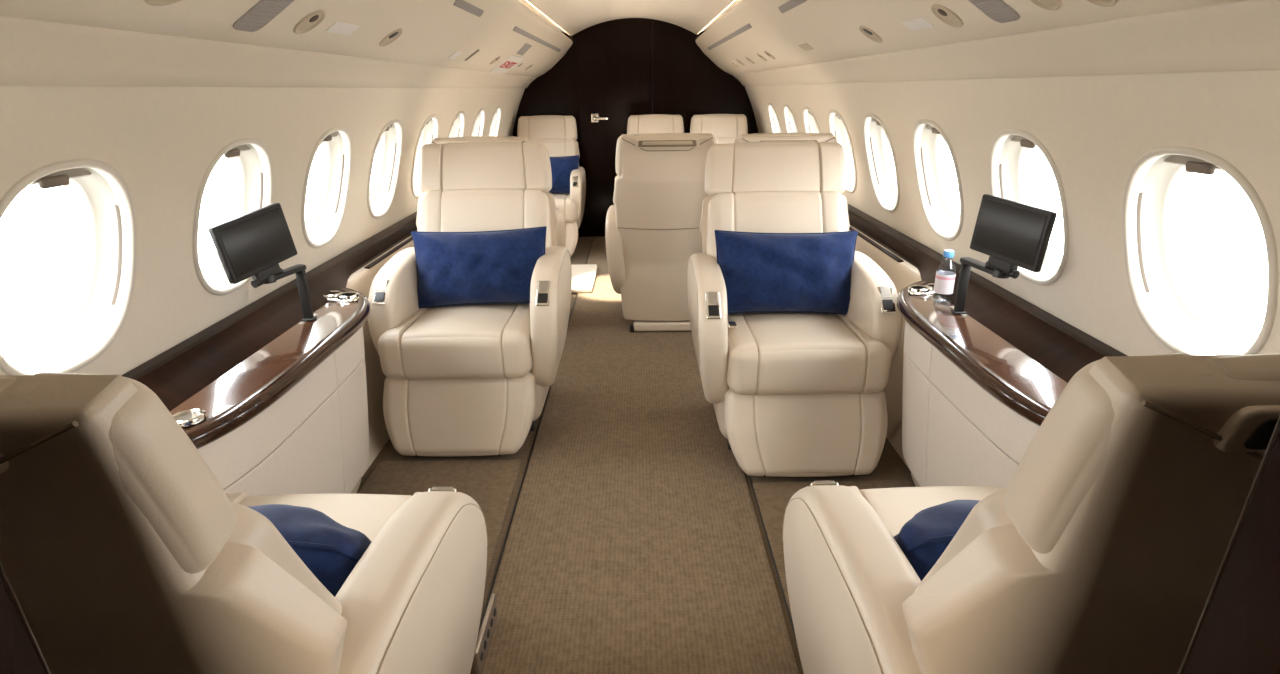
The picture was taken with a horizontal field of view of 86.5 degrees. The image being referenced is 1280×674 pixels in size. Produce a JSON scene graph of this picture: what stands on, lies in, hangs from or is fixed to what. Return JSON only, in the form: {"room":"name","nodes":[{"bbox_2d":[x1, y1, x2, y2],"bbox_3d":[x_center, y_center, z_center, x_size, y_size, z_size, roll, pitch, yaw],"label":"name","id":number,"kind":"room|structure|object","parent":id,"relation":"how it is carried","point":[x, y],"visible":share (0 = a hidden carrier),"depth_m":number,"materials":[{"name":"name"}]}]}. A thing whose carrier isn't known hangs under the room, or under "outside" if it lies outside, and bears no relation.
{"room":"aircraft cabin","nodes":[
{"label":"aircraft cabin","id":0,"kind":"room"},
{"bbox_2d":[0,86,524,475],"bbox_3d":[-1.073,-0.346,2.844,0.200,1.365,7.090,-1,20,0],"label":"wall","id":1,"kind":"structure","parent":0,"point":[162,142],"depth_m":1.64,"materials":[{"name":"beige plastic"}]},
{"bbox_2d":[0,159,136,374],"bbox_3d":[-1.138,-0.126,1.312,0.214,0.417,0.376,-1,20,0],"label":"window","id":2,"kind":"structure","parent":1,"relation":"in","point":[95,309],"depth_m":1.43,"materials":[{"name":"beige plastic"}]},
{"bbox_2d":[29,168,91,185],"bbox_3d":[-1.087,-0.298,1.249,0.023,0.031,0.213,-1,20,0],"label":"shade","id":3,"kind":"object","parent":2,"relation":"attached to","point":[60,178],"depth_m":1.27,"materials":[{"name":"beige plastic"}]},
{"bbox_2d":[193,138,272,294],"bbox_3d":[-1.140,-0.327,1.863,0.214,0.417,0.376,-1,20,0],"label":"window","id":4,"kind":"structure","parent":1,"relation":"in","point":[250,161],"depth_m":1.94,"materials":[{"name":"beige plastic"}]},
{"bbox_2d":[231,145,249,151],"bbox_3d":[-1.089,-0.499,1.800,0.023,0.031,0.213,-1,20,0],"label":"shade","id":5,"kind":"object","parent":4,"relation":"attached to","point":[241,148],"depth_m":1.85,"materials":[{"name":"beige plastic"}]},
{"bbox_2d":[0,16,535,87],"bbox_3d":[-0.943,-1.006,2.604,0.115,0.096,7.090,-1,20,0],"label":"wall panel","id":6,"kind":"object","parent":1,"relation":"attached to","point":[32,52],"depth_m":1.36,"materials":[{"name":"beige plastic"}]},
{"bbox_2d":[121,212,416,446],"bbox_3d":[-1.088,-0.235,3.433,0.161,0.708,5.980,-1,20,0],"label":"ledge","id":7,"kind":"object","parent":1,"relation":"attached to","point":[183,370],"visible":0.37,"depth_m":2.01,"materials":[{"name":"brown wood"}]},
{"bbox_2d":[301,126,351,247],"bbox_3d":[-1.143,-0.528,2.415,0.214,0.417,0.376,-1,20,0],"label":"window","id":8,"kind":"structure","parent":1,"relation":"in","point":[323,223],"depth_m":2.55,"materials":[{"name":"beige glass"}]},
{"bbox_2d":[367,119,402,218],"bbox_3d":[-1.145,-0.729,2.966,0.214,0.417,0.376,-1,20,0],"label":"window","id":9,"kind":"structure","parent":1,"relation":"in","point":[381,191],"depth_m":3.10,"materials":[{"name":"beige glass"}]},
{"bbox_2d":[411,115,438,198],"bbox_3d":[-1.148,-0.930,3.518,0.214,0.417,0.376,-1,20,0],"label":"window","id":10,"kind":"structure","parent":1,"relation":"in","point":[429,130],"depth_m":3.61,"materials":[{"name":"beige glass"}]},
{"bbox_2d":[447,111,464,137],"bbox_3d":[-1.150,-1.131,4.069,0.214,0.417,0.376,-1,20,0],"label":"window","id":11,"kind":"structure","parent":1,"relation":"in","point":[457,127],"depth_m":4.16,"materials":[{"name":"beige glass"}]},
{"bbox_2d":[470,108,485,135],"bbox_3d":[-1.153,-1.332,4.620,0.214,0.417,0.376,-1,20,0],"label":"window","id":12,"kind":"structure","parent":1,"relation":"in","point":[477,129],"depth_m":4.73,"materials":[{"name":"beige"}]},
{"bbox_2d":[487,106,501,135],"bbox_3d":[-1.155,-1.534,5.172,0.214,0.417,0.376,-1,20,0],"label":"window","id":13,"kind":"structure","parent":1,"relation":"in","point":[493,130],"depth_m":5.29,"materials":[{"name":"beige glass"}]},
{"bbox_2d":[519,0,740,35],"bbox_3d":[-0.035,-1.237,2.524,2.000,0.536,7.090,-1,20,0],"label":"ceiling","id":14,"kind":"structure","parent":0,"point":[571,17],"depth_m":4.74,"materials":[{"name":"beige"}]},
{"bbox_2d":[0,0,572,77],"bbox_3d":[-0.724,-1.190,2.538,0.328,0.308,7.090,-1,20,0],"label":"ceiling panel","id":15,"kind":"object","parent":14,"relation":"attached to","point":[433,30],"depth_m":1.89,"materials":[{"name":"beige plastic"}]},
{"bbox_2d":[144,0,181,5],"bbox_3d":[-0.751,-0.580,1.105,0.106,0.073,0.125,-2,20,-4],"label":"light","id":16,"kind":"object","parent":15,"relation":"attached to","point":[150,2],"visible":1,"depth_m":1.12,"materials":[{"name":"beige plastic"}]},
{"bbox_2d":[233,0,293,31],"bbox_3d":[-0.748,-0.688,1.396,0.159,0.108,0.105,-1,20,0],"label":"air vent","id":17,"kind":"object","parent":15,"relation":"attached to","point":[262,12],"visible":1,"depth_m":1.40,"materials":[{"name":"grey plastic"}]},
{"bbox_2d":[293,10,325,33],"bbox_3d":[-0.778,-0.742,1.600,0.074,0.052,0.087,-2,20,-4],"label":"light","id":18,"kind":"object","parent":15,"relation":"attached to","point":[309,22],"visible":1,"depth_m":1.60,"materials":[{"name":"beige plastic"}]},
{"bbox_2d":[326,21,359,35],"bbox_3d":[-0.778,-0.808,1.783,0.034,0.024,0.150,-1,20,0],"label":"placard","id":19,"kind":"object","parent":15,"relation":"attached to","point":[342,28],"visible":1,"depth_m":1.77,"materials":[{"name":"white plastic"}]},
{"bbox_2d":[379,28,402,46],"bbox_3d":[-0.777,-0.933,2.118,0.074,0.052,0.087,-2,20,-4],"label":"light","id":20,"kind":"object","parent":15,"relation":"attached to","point":[394,35],"visible":1,"depth_m":2.11,"materials":[{"name":"beige plastic"}]},
{"bbox_2d":[448,51,461,58],"bbox_3d":[-0.799,-1.219,2.939,0.042,0.029,0.100,-1,20,0],"label":"placard","id":21,"kind":"object","parent":15,"relation":"attached to","point":[454,55],"visible":1,"depth_m":2.93,"materials":[{"name":"white plastic"}]},
{"bbox_2d":[453,0,483,16],"bbox_3d":[-0.629,-1.215,2.513,0.021,0.024,0.420,-1,20,0],"label":"air vent","id":22,"kind":"object","parent":15,"relation":"attached to","point":[462,4],"visible":1,"depth_m":2.49,"materials":[{"name":"grey plastic"}]},
{"bbox_2d":[465,49,478,60],"bbox_3d":[-0.784,-1.316,3.175,0.072,0.049,0.030,-1,20,0],"label":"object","id":23,"kind":"object","parent":15,"relation":"attached to","point":[474,53],"visible":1,"depth_m":3.17,"materials":[{"name":"brown plastic"}]},
{"bbox_2d":[490,56,500,63],"bbox_3d":[-0.788,-1.505,3.696,0.063,0.045,0.072,-2,20,-4],"label":"light","id":24,"kind":"object","parent":15,"relation":"attached to","point":[498,57],"visible":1,"depth_m":3.69,"materials":[{"name":"beige plastic"}]},
{"bbox_2d":[490,55,523,73],"bbox_3d":[-0.802,-1.649,4.121,0.135,0.092,0.440,-1,20,0],"label":"exit sign","id":25,"kind":"object","parent":15,"relation":"attached to","point":[511,61],"visible":1,"depth_m":4.08,"materials":[{"name":"white plastic"}]},
{"bbox_2d":[516,43,531,55],"bbox_3d":[-0.698,-1.734,4.101,0.065,0.057,0.240,-1,20,0],"label":"placard","id":26,"kind":"object","parent":15,"relation":"attached to","point":[526,47],"visible":1,"depth_m":4.10,"materials":[{"name":"grey plastic"}]},
{"bbox_2d":[513,26,560,51],"bbox_3d":[-0.634,-1.912,4.409,0.019,0.021,2.150,-1,20,0],"label":"air vent","id":27,"kind":"object","parent":15,"relation":"attached to","point":[516,29],"visible":1,"depth_m":4.06,"materials":[{"name":"grey plastic"}]},
{"bbox_2d":[512,18,757,236],"bbox_3d":[-0.042,-1.834,6.101,2.360,1.906,0.050,-1,20,0],"label":"wall","id":28,"kind":"structure","parent":0,"point":[687,84],"depth_m":5.95,"materials":[{"name":"brown wood"}]},
{"bbox_2d":[576,19,651,235],"bbox_3d":[-0.213,-1.818,6.053,0.649,1.848,0.054,-1,20,0],"label":"door","id":29,"kind":"structure","parent":28,"relation":"in","point":[614,58],"depth_m":5.96,"materials":[{"name":"brown wood"}]},
{"bbox_2d":[652,24,652,111],"bbox_3d":[0.115,-1.815,6.081,0.004,1.840,0.004,-1,20,0],"label":"trim","id":30,"kind":"structure","parent":28,"relation":"attached to","point":[652,24],"depth_m":5.89,"materials":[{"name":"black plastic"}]},
{"bbox_2d":[707,23,751,49],"bbox_3d":[0.547,-1.926,4.409,0.019,0.021,2.150,-1,20,0],"label":"air vent","id":31,"kind":"object","parent":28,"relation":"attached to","point":[748,26],"visible":1,"depth_m":4.06,"materials":[{"name":"grey plastic"}]},
{"bbox_2d":[778,0,806,12],"bbox_3d":[0.560,-1.230,2.513,0.021,0.024,0.420,-1,20,0],"label":"air vent","id":32,"kind":"object","parent":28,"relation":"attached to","point":[787,6],"visible":1,"depth_m":2.53,"materials":[{"name":"grey plastic"}]},
{"bbox_2d":[696,0,1248,74],"bbox_3d":[0.655,-1.207,2.538,0.328,0.308,7.090,-1,20,0],"label":"overhead panel","id":33,"kind":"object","parent":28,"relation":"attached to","point":[830,27],"depth_m":2.12,"materials":[{"name":"beige plastic"}]},
{"bbox_2d":[356,237,915,673],"bbox_3d":[-0.017,0.264,3.071,2.000,0.001,7.090,-1,20,0],"label":"floor","id":34,"kind":"structure","parent":0,"point":[890,466],"depth_m":2.43,"materials":[{"name":"brown carpet"}]},
{"bbox_2d":[170,287,369,495],"bbox_3d":[-0.975,0.332,1.926,0.262,0.657,1.322,-1,20,0],"label":"credenza","id":35,"kind":"object","parent":34,"relation":"on","point":[291,417],"visible":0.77,"depth_m":1.77,"materials":[{"name":"beige"}]},
{"bbox_2d":[208,203,316,320],"bbox_3d":[-1.060,-0.184,1.915,0.057,0.355,0.264,8,22,23],"label":"monitor","id":36,"kind":"object","parent":35,"relation":"on","point":[252,244],"visible":1,"depth_m":1.89,"materials":[{"name":"grey plastic"}]},
{"bbox_2d":[327,291,358,301],"bbox_3d":[-1.009,-0.136,2.293,0.148,0.008,0.115,-1,20,0],"label":"tray","id":37,"kind":"object","parent":35,"relation":"on","point":[339,296],"depth_m":2.26,"materials":[{"name":"white metal"}]},
{"bbox_2d":[358,460,521,575],"bbox_3d":[-0.702,0.690,1.912,0.530,0.009,1.325,-1,20,0],"label":"floor mat","id":38,"kind":"object","parent":34,"relation":"on","point":[490,483],"visible":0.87,"depth_m":2.40,"materials":[{"name":"brown carpet"}]},
{"bbox_2d":[0,372,497,673],"bbox_3d":[-0.650,0.390,1.135,0.709,1.084,0.979,0,20,1],"label":"passenger seat","id":39,"kind":"object","parent":38,"relation":"on","point":[122,551],"visible":0.96,"depth_m":0.63,"materials":[{"name":"beige leather"}]},
{"bbox_2d":[248,504,370,596],"bbox_3d":[-0.620,0.379,1.036,0.477,0.263,0.243,1,20,4],"label":"throw pillow","id":40,"kind":"object","parent":39,"relation":"on","point":[330,550],"visible":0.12,"depth_m":0.97,"materials":[{"name":"blue fabric"}]},
{"bbox_2d":[226,492,420,541],"bbox_3d":[-0.677,0.518,1.278,0.578,0.206,0.588,0,20,1],"label":"seat cushion","id":41,"kind":"object","parent":39,"relation":"on","point":[367,514],"depth_m":1.44,"materials":[{"name":"beige leather"}]},
{"bbox_2d":[367,142,571,456],"bbox_3d":[-0.654,-0.192,2.723,0.709,1.087,0.827,-1,20,0],"label":"passenger seat","id":42,"kind":"object","parent":34,"relation":"on","point":[468,379],"visible":0.93,"depth_m":2.52,"materials":[{"name":"beige leather"}]},
{"bbox_2d":[378,303,532,379],"bbox_3d":[-0.682,-0.012,2.733,0.578,0.206,0.588,-1,20,0],"label":"seat cushion","id":43,"kind":"object","parent":42,"relation":"on","point":[491,341],"depth_m":2.47,"materials":[{"name":"beige leather"}]},
{"bbox_2d":[411,226,546,307],"bbox_3d":[-0.635,-0.278,2.723,0.550,0.314,0.186,1,20,4],"label":"throw pillow","id":44,"kind":"object","parent":42,"relation":"on","point":[477,267],"visible":0.88,"depth_m":2.67,"materials":[{"name":"blue fabric"}]},
{"bbox_2d":[430,136,565,246],"bbox_3d":[-0.746,-0.577,3.784,0.606,1.085,0.833,-1,20,0],"label":"passenger seat","id":45,"kind":"object","parent":34,"relation":"on","point":[561,228],"visible":0.18,"depth_m":3.24,"materials":[{"name":"beige leather"}]},
{"bbox_2d":[477,240,592,637],"bbox_3d":[-0.420,0.093,3.545,0.006,0.006,5.800,-1,20,0],"label":"rail","id":46,"kind":"object","parent":34,"relation":"on","point":[511,518],"visible":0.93,"depth_m":2.22,"materials":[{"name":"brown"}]},
{"bbox_2d":[517,115,585,256],"bbox_3d":[-0.767,-1.264,5.668,0.592,1.087,0.827,-1,20,0],"label":"passenger seat","id":47,"kind":"object","parent":34,"relation":"on","point":[557,133],"visible":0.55,"depth_m":5.79,"materials":[{"name":"beige leather"}]},
{"bbox_2d":[549,155,578,193],"bbox_3d":[-0.736,-1.347,5.660,0.469,0.310,0.177,-1,20,0],"label":"throw pillow","id":48,"kind":"object","parent":47,"relation":"on","point":[562,167],"visible":0.35,"depth_m":5.60,"materials":[{"name":"blue fabric"}]},
{"bbox_2d":[551,193,577,222],"bbox_3d":[-0.761,-1.086,5.679,0.520,0.206,0.588,-1,20,0],"label":"seat cushion","id":49,"kind":"object","parent":47,"relation":"on","point":[567,203],"depth_m":5.43,"materials":[{"name":"beige leather"}]},
{"bbox_2d":[571,264,597,292],"bbox_3d":[-0.525,-0.426,4.888,0.408,0.043,0.668,-1,20,0],"label":"pad","id":50,"kind":"object","parent":34,"relation":"on","point":[583,275],"visible":0.47,"depth_m":4.81,"materials":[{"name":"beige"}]},
{"bbox_2d":[470,237,799,673],"bbox_3d":[-0.022,0.226,3.159,0.780,0.010,6.780,-1,20,0],"label":"carpet runner","id":51,"kind":"object","parent":34,"relation":"on","point":[634,545],"visible":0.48,"depth_m":2.10,"materials":[{"name":"brown carpet"}]},
{"bbox_2d":[627,114,683,133],"bbox_3d":[0.115,-1.241,5.574,0.559,1.087,0.827,-1,20,0],"label":"passenger seat","id":52,"kind":"object","parent":51,"relation":"on","point":[652,123],"visible":0.1,"depth_m":5.71,"materials":[{"name":"beige leather"}]},
{"bbox_2d":[605,133,716,332],"bbox_3d":[0.121,-0.618,3.868,0.613,1.085,0.833,-1,20,0],"label":"passenger seat","id":53,"kind":"object","parent":51,"relation":"on","point":[652,226],"visible":0.71,"depth_m":3.53,"materials":[{"name":"beige leather"}]},
{"bbox_2d":[690,114,747,142],"bbox_3d":[0.659,-1.228,5.518,0.528,1.083,0.824,-1,20,0],"label":"passenger seat","id":54,"kind":"object","parent":34,"relation":"on","point":[726,128],"visible":0.14,"depth_m":5.65,"materials":[{"name":"beige leather"}]},
{"bbox_2d":[748,475,798,651],"bbox_3d":[0.383,0.083,3.545,0.006,0.006,5.800,-1,20,0],"label":"rail","id":55,"kind":"object","parent":34,"relation":"on","point":[764,529],"visible":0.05,"depth_m":1.96,"materials":[{"name":"grey"}]},
{"bbox_2d":[735,132,837,142],"bbox_3d":[0.722,-0.594,3.784,0.548,1.085,0.845,0,20,2],"label":"passenger seat","id":56,"kind":"object","parent":34,"relation":"on","point":[755,137],"visible":0.16,"depth_m":3.23,"materials":[{"name":"beige leather"}]},
{"bbox_2d":[687,141,901,476],"bbox_3d":[0.550,-0.148,2.563,0.709,1.087,0.827,-1,20,0],"label":"passenger seat","id":57,"kind":"object","parent":34,"relation":"on","point":[792,394],"visible":0.92,"depth_m":2.36,"materials":[{"name":"beige leather"}]},
{"bbox_2d":[714,230,857,314],"bbox_3d":[0.549,-0.243,2.575,0.540,0.320,0.186,0,20,3],"label":"throw pillow","id":58,"kind":"object","parent":57,"relation":"on","point":[762,272],"visible":0.83,"depth_m":2.52,"materials":[{"name":"blue fabric"}]},
{"bbox_2d":[727,312,890,394],"bbox_3d":[0.582,0.031,2.574,0.578,0.206,0.588,-1,20,0],"label":"seat cushion","id":59,"kind":"object","parent":57,"relation":"on","point":[769,353],"depth_m":2.31,"materials":[{"name":"beige leather"}]},
{"bbox_2d":[753,481,913,620],"bbox_3d":[0.668,0.703,1.829,0.550,0.009,1.150,-1,20,0],"label":"floor mat","id":60,"kind":"object","parent":34,"relation":"on","point":[773,498],"visible":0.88,"depth_m":2.26,"materials":[{"name":"brown carpet"}]},
{"bbox_2d":[782,353,1279,673],"bbox_3d":[0.630,0.379,1.122,0.709,1.083,0.931,-1,20,0],"label":"passenger seat","id":61,"kind":"object","parent":60,"relation":"on","point":[1103,550],"visible":0.95,"depth_m":0.63,"materials":[{"name":"beige leather"}]},
{"bbox_2d":[849,486,1004,536],"bbox_3d":[0.661,0.503,1.277,0.578,0.206,0.588,-1,20,0],"label":"seat cushion","id":62,"kind":"object","parent":61,"relation":"on","point":[895,507],"depth_m":1.43,"materials":[{"name":"beige leather"}]},
{"bbox_2d":[894,500,979,580],"bbox_3d":[0.594,0.365,1.036,0.478,0.264,0.240,0,20,1],"label":"throw pillow","id":63,"kind":"object","parent":61,"relation":"on","point":[924,538],"visible":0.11,"depth_m":0.98,"materials":[{"name":"blue fabric"}]},
{"bbox_2d":[897,280,1067,486],"bbox_3d":[0.943,0.309,1.926,0.262,0.657,1.322,-1,20,0],"label":"credenza","id":64,"kind":"object","parent":34,"relation":"on","point":[974,403],"visible":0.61,"depth_m":1.82,"materials":[{"name":"beige"}]},
{"bbox_2d":[908,284,937,294],"bbox_3d":[0.966,-0.160,2.293,0.148,0.008,0.115,-1,20,0],"label":"tray","id":65,"kind":"object","parent":64,"relation":"on","point":[913,289],"depth_m":2.26,"materials":[{"name":"white"}]},
{"bbox_2d":[933,250,955,303],"bbox_3d":[0.963,-0.191,2.143,0.058,0.166,0.058,8,22,22],"label":"water bottle","id":66,"kind":"object","parent":64,"relation":"on","point":[944,280],"visible":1,"depth_m":2.13,"materials":[{"name":"white"}]},
{"bbox_2d":[951,194,1056,313],"bbox_3d":[0.990,-0.200,1.880,0.044,0.363,0.291,-5,21,-12],"label":"monitor","id":67,"kind":"object","parent":64,"relation":"on","point":[1013,234],"visible":1,"depth_m":1.83,"materials":[{"name":"grey plastic"}]},
{"bbox_2d":[764,51,774,58],"bbox_3d":[0.701,-1.520,3.666,0.063,0.045,0.072,1,20,4],"label":"light","id":68,"kind":"object","parent":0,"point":[765,52],"visible":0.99,"depth_m":3.66,"materials":[{"name":"beige plastic"}]},
{"bbox_2d":[798,43,813,50],"bbox_3d":[0.710,-1.239,2.907,0.034,0.024,0.150,-1,20,0],"label":"placard","id":69,"kind":"object","parent":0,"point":[806,47],"visible":1,"depth_m":2.90,"materials":[{"name":"beige plastic"}]},
{"bbox_2d":[859,26,882,42],"bbox_3d":[0.723,-0.949,2.130,0.074,0.052,0.087,1,20,4],"label":"light","id":70,"kind":"object","parent":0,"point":[867,32],"visible":1,"depth_m":2.13,"materials":[{"name":"beige plastic"}]},
{"bbox_2d":[901,17,933,30],"bbox_3d":[0.728,-0.821,1.785,0.034,0.024,0.150,-1,20,0],"label":"placard","id":71,"kind":"object","parent":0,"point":[920,23],"visible":1,"depth_m":1.78,"materials":[{"name":"white plastic"}]},
{"bbox_2d":[931,4,962,26],"bbox_3d":[0.724,-0.758,1.602,0.074,0.052,0.087,1,20,4],"label":"light","id":72,"kind":"object","parent":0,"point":[944,14],"visible":1,"depth_m":1.60,"materials":[{"name":"beige plastic"}]},
{"bbox_2d":[745,70,1279,469],"bbox_3d":[1.024,-0.371,2.844,0.200,1.365,7.090,-1,20,0],"label":"wall","id":73,"kind":"structure","parent":0,"point":[1094,129],"depth_m":1.61,"materials":[{"name":"beige plastic"}]},
{"bbox_2d":[768,103,781,132],"bbox_3d":[1.078,-1.560,5.172,0.214,0.417,0.376,-1,20,0],"label":"window","id":74,"kind":"structure","parent":73,"relation":"in","point":[774,120],"depth_m":5.29,"materials":[{"name":"beige glass"}]},
{"bbox_2d":[783,105,798,132],"bbox_3d":[1.080,-1.359,4.620,0.214,0.417,0.376,-1,20,0],"label":"window","id":75,"kind":"structure","parent":73,"relation":"in","point":[790,122],"depth_m":4.73,"materials":[{"name":"beige glass"}]},
{"bbox_2d":[803,107,820,132],"bbox_3d":[1.083,-1.158,4.069,0.214,0.417,0.376,-1,20,0],"label":"window","id":76,"kind":"structure","parent":73,"relation":"in","point":[811,125],"depth_m":4.16,"materials":[{"name":"beige"}]},
{"bbox_2d":[828,110,856,192],"bbox_3d":[1.085,-0.957,3.518,0.214,0.417,0.376,-1,20,0],"label":"window","id":77,"kind":"structure","parent":73,"relation":"in","point":[838,128],"depth_m":3.63,"materials":[{"name":"beige"}]},
{"bbox_2d":[863,114,899,212],"bbox_3d":[1.087,-0.756,2.966,0.214,0.417,0.376,-1,20,0],"label":"window","id":78,"kind":"structure","parent":73,"relation":"in","point":[885,182],"depth_m":3.10,"materials":[{"name":"beige glass"}]},
{"bbox_2d":[912,119,963,240],"bbox_3d":[1.090,-0.555,2.415,0.214,0.417,0.376,-1,20,0],"label":"window","id":79,"kind":"structure","parent":73,"relation":"in","point":[942,214],"depth_m":2.55,"materials":[{"name":"beige glass"}]},
{"bbox_2d":[847,203,1126,440],"bbox_3d":[1.042,-0.261,3.433,0.161,0.708,5.980,-1,20,0],"label":"ledge","id":80,"kind":"object","parent":73,"relation":"attached to","point":[1063,349],"visible":0.31,"depth_m":2.08,"materials":[{"name":"brown wood"}]},
{"bbox_2d":[968,0,1019,22],"bbox_3d":[0.691,-0.705,1.396,0.159,0.108,0.105,-1,20,0],"label":"air vent","id":81,"kind":"object","parent":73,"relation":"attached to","point":[999,11],"visible":1,"depth_m":1.40,"materials":[{"name":"grey plastic"}]},
{"bbox_2d":[733,0,1279,85],"bbox_3d":[0.878,-1.028,2.604,0.115,0.096,7.090,-1,20,0],"label":"wall panel","id":82,"kind":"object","parent":73,"relation":"attached to","point":[1244,35],"depth_m":1.30,"materials":[{"name":"beige plastic"}]},
{"bbox_2d":[989,129,1068,285],"bbox_3d":[1.092,-0.354,1.863,0.214,0.417,0.376,-1,20,0],"label":"window","id":83,"kind":"structure","parent":73,"relation":"in","point":[1011,150],"depth_m":1.94,"materials":[{"name":"beige"}]},
{"bbox_2d":[1011,135,1027,142],"bbox_3d":[1.037,-0.525,1.800,0.023,0.031,0.213,-1,20,0],"label":"shade","id":84,"kind":"object","parent":83,"relation":"attached to","point":[1014,138],"depth_m":1.86,"materials":[{"name":"beige plastic"}]},
{"bbox_2d":[1087,0,1118,6],"bbox_3d":[0.747,-0.564,1.112,0.063,0.045,0.072,1,20,4],"label":"light","id":85,"kind":"object","parent":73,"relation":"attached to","point":[1103,3],"visible":1,"depth_m":1.12,"materials":[{"name":"beige plastic"}]},
{"bbox_2d":[1122,146,1277,354],"bbox_3d":[1.095,-0.153,1.312,0.214,0.417,0.376,-1,20,0],"label":"window","id":86,"kind":"structure","parent":73,"relation":"in","point":[1164,294],"depth_m":1.43,"materials":[{"name":"beige plastic"}]},
{"bbox_2d":[1164,155,1222,170],"bbox_3d":[1.039,-0.324,1.249,0.023,0.031,0.213,-1,20,0],"label":"shade","id":87,"kind":"object","parent":86,"relation":"attached to","point":[1191,163],"depth_m":1.27,"materials":[{"name":"beige plastic"}]},
{"bbox_2d":[1030,0,1061,10],"bbox_3d":[0.734,-0.619,1.238,0.063,0.045,0.072,1,20,4],"label":"light","id":88,"kind":"object","parent":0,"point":[1051,5],"visible":1,"depth_m":1.25,"materials":[{"name":"beige plastic"}]},
{"bbox_3d":[-0.736,0.298,0.371,0.920,1.843,0.035,-1,20,0],"label":"wall","id":89,"kind":"structure","parent":0,"visible":0},
{"bbox_2d":[0,562,51,673],"bbox_3d":[-0.317,0.292,0.373,0.113,1.796,0.053,-1,20,0],"label":"trim","id":90,"kind":"structure","parent":89,"relation":"attached to","point":[20,652],"depth_m":0.34,"materials":[{"name":"brown wood"}]},
{"bbox_3d":[0.709,0.282,0.372,0.908,1.839,0.035,-1,20,0],"label":"wall","id":91,"kind":"structure","parent":0,"visible":0},
{"bbox_2d":[1178,415,1279,673],"bbox_3d":[0.295,0.284,0.373,0.113,1.796,0.053,-1,20,0],"label":"trim","id":92,"kind":"structure","parent":91,"relation":"attached to","point":[1237,631],"depth_m":0.32,"materials":[{"name":"brown wood"}]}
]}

